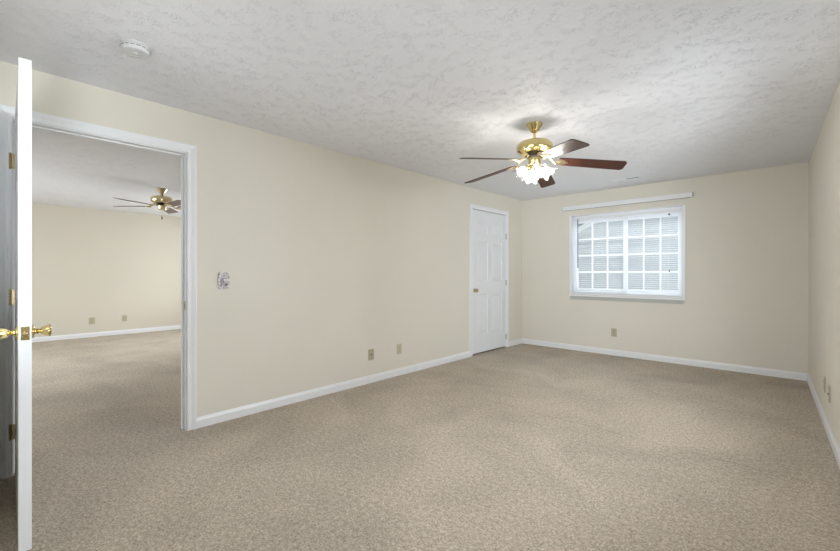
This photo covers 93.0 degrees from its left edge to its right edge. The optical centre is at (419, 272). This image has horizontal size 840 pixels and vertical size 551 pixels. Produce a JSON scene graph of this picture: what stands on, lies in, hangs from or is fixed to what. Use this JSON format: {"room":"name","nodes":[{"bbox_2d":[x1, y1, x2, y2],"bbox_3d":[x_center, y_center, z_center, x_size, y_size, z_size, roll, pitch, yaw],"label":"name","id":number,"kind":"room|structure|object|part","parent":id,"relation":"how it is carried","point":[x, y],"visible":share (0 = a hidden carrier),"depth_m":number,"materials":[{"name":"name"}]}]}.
{"room":"empty bedroom","nodes":[
{"label":"empty bedroom","id":0,"kind":"room"},
{"bbox_2d":[32,203,180,336],"bbox_3d":[-6.490,-0.017,7.228,0.100,2.440,5.750,0,0,43],"label":"wall","id":1,"kind":"structure","parent":0,"point":[104,265],"depth_m":7.60,"materials":[{"name":"beige paint"}]},
{"bbox_2d":[89,317,94,323],"bbox_3d":[-6.169,0.898,7.493,0.009,0.125,0.088,0,0,43],"label":"wall outlet","id":2,"kind":"object","parent":1,"relation":"attached to","point":[92,319],"visible":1,"depth_m":7.49,"materials":[{"name":"beige plastic"}]},
{"bbox_2d":[32,325,180,341],"bbox_3d":[-6.448,1.161,7.189,0.014,0.083,5.750,0,0,43],"label":"baseboard","id":3,"kind":"structure","parent":1,"relation":"attached to","point":[128,331],"depth_m":7.60,"materials":[{"name":"white paint"}]},
{"bbox_2d":[122,315,126,320],"bbox_3d":[-5.828,0.893,7.859,0.009,0.120,0.080,0,0,43],"label":"wall outlet","id":4,"kind":"object","parent":1,"relation":"attached to","point":[124,317],"visible":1,"depth_m":7.86,"materials":[{"name":"beige plastic"}]},
{"bbox_2d":[0,61,521,416],"bbox_3d":[-0.460,-0.017,4.549,0.120,2.440,6.360,0,0,43],"label":"wall","id":5,"kind":"structure","parent":0,"point":[330,257],"depth_m":3.79,"materials":[{"name":"beige paint"}]},
{"bbox_2d":[0,57,51,550],"bbox_3d":[-2.043,0.138,2.046,0.963,2.126,0.175,0,0,44],"label":"door","id":6,"kind":"structure","parent":5,"relation":"in","point":[21,161],"depth_m":1.72,"materials":[{"name":"white paint"}]},
{"bbox_3d":[-1.786,0.261,1.724,0.062,0.062,0.067,0,0,44],"label":"knob","id":7,"kind":"part","parent":6,"relation":"part of","materials":[{"name":"gold metal"}]},
{"bbox_3d":[-1.704,0.261,1.719,0.002,0.058,0.027,0,0,44],"label":"latch plate","id":8,"kind":"part","parent":6,"relation":"part of","materials":[{"name":"gold metal"}]},
{"bbox_3d":[-1.711,0.261,1.802,0.062,0.062,0.067,0,0,44],"label":"knob","id":9,"kind":"part","parent":6,"relation":"part of","materials":[{"name":"gold metal"}]},
{"bbox_2d":[0,104,196,479],"bbox_3d":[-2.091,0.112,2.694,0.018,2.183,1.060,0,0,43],"label":"trim","id":10,"kind":"structure","parent":5,"relation":"attached to","point":[7,113],"depth_m":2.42,"materials":[{"name":"white paint"}]},
{"bbox_2d":[218,272,228,288],"bbox_3d":[-1.591,0.063,3.232,0.017,0.140,0.089,0,0,43],"label":"light switch","id":11,"kind":"object","parent":5,"relation":"attached to","point":[223,278],"visible":1,"depth_m":3.23,"materials":[{"name":"white plastic"}]},
{"bbox_2d":[197,351,469,427],"bbox_3d":[-0.506,1.161,4.401,0.014,0.083,3.598,0,0,43],"label":"baseboard","id":12,"kind":"structure","parent":5,"relation":"attached to","point":[210,419],"depth_m":3.83,"materials":[{"name":"white paint"}]},
{"bbox_2d":[368,349,373,359],"bbox_3d":[-0.533,0.895,4.370,0.016,0.120,0.076,0,0,43],"label":"wall outlet","id":13,"kind":"object","parent":5,"relation":"attached to","point":[370,351],"visible":1,"depth_m":4.36,"materials":[{"name":"beige plastic"}]},
{"bbox_2d":[397,343,401,353],"bbox_3d":[-0.243,0.893,4.688,0.009,0.120,0.076,0,0,43],"label":"wall outlet","id":14,"kind":"object","parent":5,"relation":"attached to","point":[399,346],"visible":1,"depth_m":4.69,"materials":[{"name":"beige plastic"}]},
{"bbox_2d":[473,209,505,353],"bbox_3d":[1.082,0.126,6.101,0.096,2.106,0.943,0,0,43],"label":"door","id":15,"kind":"structure","parent":5,"relation":"in","point":[489,229],"depth_m":6.10,"materials":[{"name":"white paint"}]},
{"bbox_2d":[470,203,508,356],"bbox_3d":[1.077,0.103,6.100,0.018,2.199,1.055,0,0,43],"label":"trim","id":16,"kind":"structure","parent":5,"relation":"attached to","point":[472,206],"depth_m":5.95,"materials":[{"name":"white paint"}]},
{"bbox_2d":[509,338,521,346],"bbox_3d":[1.591,1.161,6.656,0.014,0.083,0.452,0,0,43],"label":"baseboard","id":17,"kind":"structure","parent":5,"relation":"attached to","point":[518,341],"depth_m":6.65,"materials":[{"name":"white paint"}]},
{"bbox_2d":[0,329,839,550],"bbox_3d":[-1.921,1.253,4.651,10.300,0.100,8.400,0,0,43],"label":"floor","id":18,"kind":"structure","parent":0,"point":[520,447],"depth_m":2.53,"materials":[{"name":"beige carpet"}]},
{"bbox_2d":[0,0,839,216],"bbox_3d":[-1.921,-1.273,4.651,10.300,0.128,8.400,0,0,43],"label":"ceiling","id":19,"kind":"structure","parent":0,"point":[670,90],"depth_m":2.55,"materials":[{"name":"white paint"}]},
{"bbox_2d":[120,38,149,58],"bbox_3d":[-1.549,-1.214,2.167,0.136,0.045,0.136,0,0,43],"label":"smoke detector","id":20,"kind":"object","parent":19,"relation":"attached to","point":[134,48],"visible":1,"depth_m":2.14,"materials":[{"name":"white plastic"}]},
{"bbox_3d":[-1.549,-1.232,2.167,0.136,0.010,0.136,0,0,43],"label":"mounting plate","id":21,"kind":"part","parent":20,"relation":"part of","materials":[{"name":"white plastic"}]},
{"bbox_2d":[113,188,180,218],"bbox_3d":[-3.674,-0.989,5.724,1.254,0.440,1.261,0,0,43],"label":"ceiling fan","id":22,"kind":"object","parent":19,"relation":"hanging from","point":[161,201],"visible":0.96,"depth_m":5.65,"materials":[{"name":"gold metal"}]},
{"bbox_3d":[-4.130,-0.957,5.718,0.465,0.007,0.140,0,13,-1],"label":"blade","id":23,"kind":"part","parent":22,"relation":"part of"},
{"bbox_3d":[-3.831,-0.957,5.322,0.140,0.007,0.465,14,4,16],"label":"blade","id":24,"kind":"part","parent":22,"relation":"part of","materials":[{"name":"brown wood"}]},
{"bbox_3d":[-3.846,-0.957,6.125,0.140,0.007,0.465,-14,4,-19],"label":"blade","id":25,"kind":"part","parent":22,"relation":"part of","materials":[{"name":"brown wood"}]},
{"bbox_3d":[-3.362,-0.957,5.484,0.465,0.007,0.140,0,-13,35],"label":"blade","id":26,"kind":"part","parent":22,"relation":"part of","materials":[{"name":"brown wood"}]},
{"bbox_2d":[460,121,626,187],"bbox_3d":[0.921,-0.997,3.341,1.312,0.480,1.361,0,0,43],"label":"ceiling fan","id":27,"kind":"object","parent":19,"relation":"hanging from","point":[534,149],"visible":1,"depth_m":3.23,"materials":[{"name":"brown wood"}]},
{"bbox_3d":[0.553,-0.889,3.102,0.515,0.007,0.140,-7,16,-27],"label":"blade","id":28,"kind":"part","parent":27,"relation":"part of","materials":[{"name":"brown wood"}]},
{"bbox_3d":[0.635,-0.889,3.620,0.515,0.007,0.140,-9,7,45],"label":"blade","id":29,"kind":"part","parent":27,"relation":"part of","materials":[{"name":"brown wood"}]},
{"bbox_3d":[1.152,-0.889,3.702,0.140,0.007,0.515,-14,-13,25],"label":"blade","id":30,"kind":"part","parent":27,"relation":"part of","materials":[{"name":"brown wood"}]},
{"bbox_3d":[1.021,-0.889,2.864,0.140,0.007,0.515,13,4,-10],"label":"blade","id":31,"kind":"part","parent":27,"relation":"part of","materials":[{"name":"brown wood"}]},
{"bbox_3d":[1.391,-0.889,3.236,0.515,0.007,0.140,7,-12,9],"label":"blade","id":32,"kind":"part","parent":27,"relation":"part of","materials":[{"name":"brown wood"}]},
{"bbox_2d":[611,176,640,181],"bbox_3d":[2.703,-1.232,5.232,0.340,0.010,0.110,0,0,43],"label":"ceiling vent","id":33,"kind":"object","parent":19,"relation":"in","point":[635,177],"visible":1,"depth_m":5.21,"materials":[{"name":"white metal"}]},
{"bbox_2d":[522,162,808,373],"bbox_3d":[3.093,-0.017,5.682,3.780,2.440,0.140,0,0,43],"label":"wall","id":34,"kind":"structure","parent":0,"point":[746,302],"depth_m":5.04,"materials":[{"name":"beige paint"}]},
{"bbox_2d":[611,328,616,336],"bbox_3d":[2.833,0.870,5.822,0.076,0.120,0.009,0,0,43],"label":"wall outlet","id":35,"kind":"object","parent":34,"relation":"attached to","point":[613,330],"visible":1,"depth_m":5.82,"materials":[{"name":"beige plastic"}]},
{"bbox_2d":[569,205,684,303],"bbox_3d":[2.955,-0.242,5.789,1.538,1.306,0.152,0,0,43],"label":"window","id":36,"kind":"structure","parent":34,"relation":"in","point":[681,218],"depth_m":5.77,"materials":[{"name":"white plastic"}]},
{"bbox_2d":[578,221,622,287],"bbox_3d":[2.726,-0.268,6.037,0.662,1.006,0.012,0,0,43],"label":"grille","id":37,"kind":"object","parent":36,"relation":"attached to","point":[580,222],"depth_m":6.07,"materials":[{"name":"white plastic"}]},
{"bbox_3d":[2.726,-0.268,6.037,0.762,1.106,0.028,0,0,43],"label":"sash","id":38,"kind":"part","parent":36,"relation":"part of","materials":[{"name":"white plastic"}]},
{"bbox_2d":[572,208,681,296],"bbox_3d":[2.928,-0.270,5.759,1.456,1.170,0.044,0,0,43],"label":"window blind","id":39,"kind":"object","parent":36,"relation":"attached to","point":[679,209],"visible":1,"depth_m":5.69,"materials":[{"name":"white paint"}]},
{"bbox_3d":[2.933,0.308,5.765,1.450,0.014,0.024,0,0,43],"label":"rail","id":40,"kind":"part","parent":39,"relation":"part of","materials":[{"name":"white paint"}]},
{"bbox_3d":[2.931,0.340,5.763,1.538,0.034,0.082,0,0,43],"label":"sill","id":41,"kind":"part","parent":36,"relation":"part of","materials":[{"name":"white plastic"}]},
{"bbox_2d":[628,217,677,289],"bbox_3d":[3.252,-0.268,5.586,0.624,1.006,0.012,0,0,43],"label":"grille","id":42,"kind":"object","parent":36,"relation":"attached to","point":[629,218],"depth_m":5.65,"materials":[{"name":"white plastic"}]},
{"bbox_3d":[3.252,-0.268,5.586,0.724,1.106,0.028,0,0,43],"label":"sash","id":43,"kind":"part","parent":36,"relation":"part of","materials":[{"name":"white plastic"}]},
{"bbox_2d":[562,192,692,210],"bbox_3d":[2.894,-1.012,5.732,1.722,0.067,0.057,0,0,43],"label":"rail","id":44,"kind":"object","parent":34,"relation":"attached to","point":[689,194],"visible":1,"depth_m":5.62,"materials":[{"name":"white metal"}]},
{"bbox_2d":[522,338,807,380],"bbox_3d":[3.034,1.161,5.632,3.521,0.083,0.014,0,0,43],"label":"baseboard","id":45,"kind":"structure","parent":34,"relation":"attached to","point":[699,363],"depth_m":5.26,"materials":[{"name":"white paint"}]},
{"bbox_2d":[809,80,839,447],"bbox_3d":[2.239,-0.017,1.947,0.122,2.440,6.500,0,0,41],"label":"wall","id":46,"kind":"structure","parent":0,"point":[824,161],"depth_m":3.05,"materials":[{"name":"beige paint"}]},
{"bbox_2d":[807,374,839,468],"bbox_3d":[2.229,1.161,2.037,0.014,0.083,6.350,0,0,41],"label":"baseboard","id":47,"kind":"structure","parent":46,"relation":"attached to","point":[836,450],"depth_m":3.03,"materials":[{"name":"white paint"}]},
{"bbox_2d":[823,376,825,392],"bbox_3d":[3.221,0.885,3.173,0.009,0.120,0.076,0,0,41],"label":"wall outlet","id":48,"kind":"object","parent":46,"relation":"attached to","point":[824,380],"visible":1,"depth_m":3.15,"materials":[{"name":"beige plastic"}]},
{"bbox_3d":[3.222,0.885,3.172,0.006,0.120,0.076,0,0,41],"label":"plate","id":49,"kind":"part","parent":48,"relation":"part of","materials":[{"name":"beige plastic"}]},
{"bbox_2d":[827,385,830,402],"bbox_3d":[3.008,0.891,2.934,0.016,0.120,0.076,0,0,41],"label":"wall outlet","id":50,"kind":"object","parent":46,"relation":"attached to","point":[829,387],"visible":1,"depth_m":2.90,"materials":[{"name":"beige plastic"}]}
]}

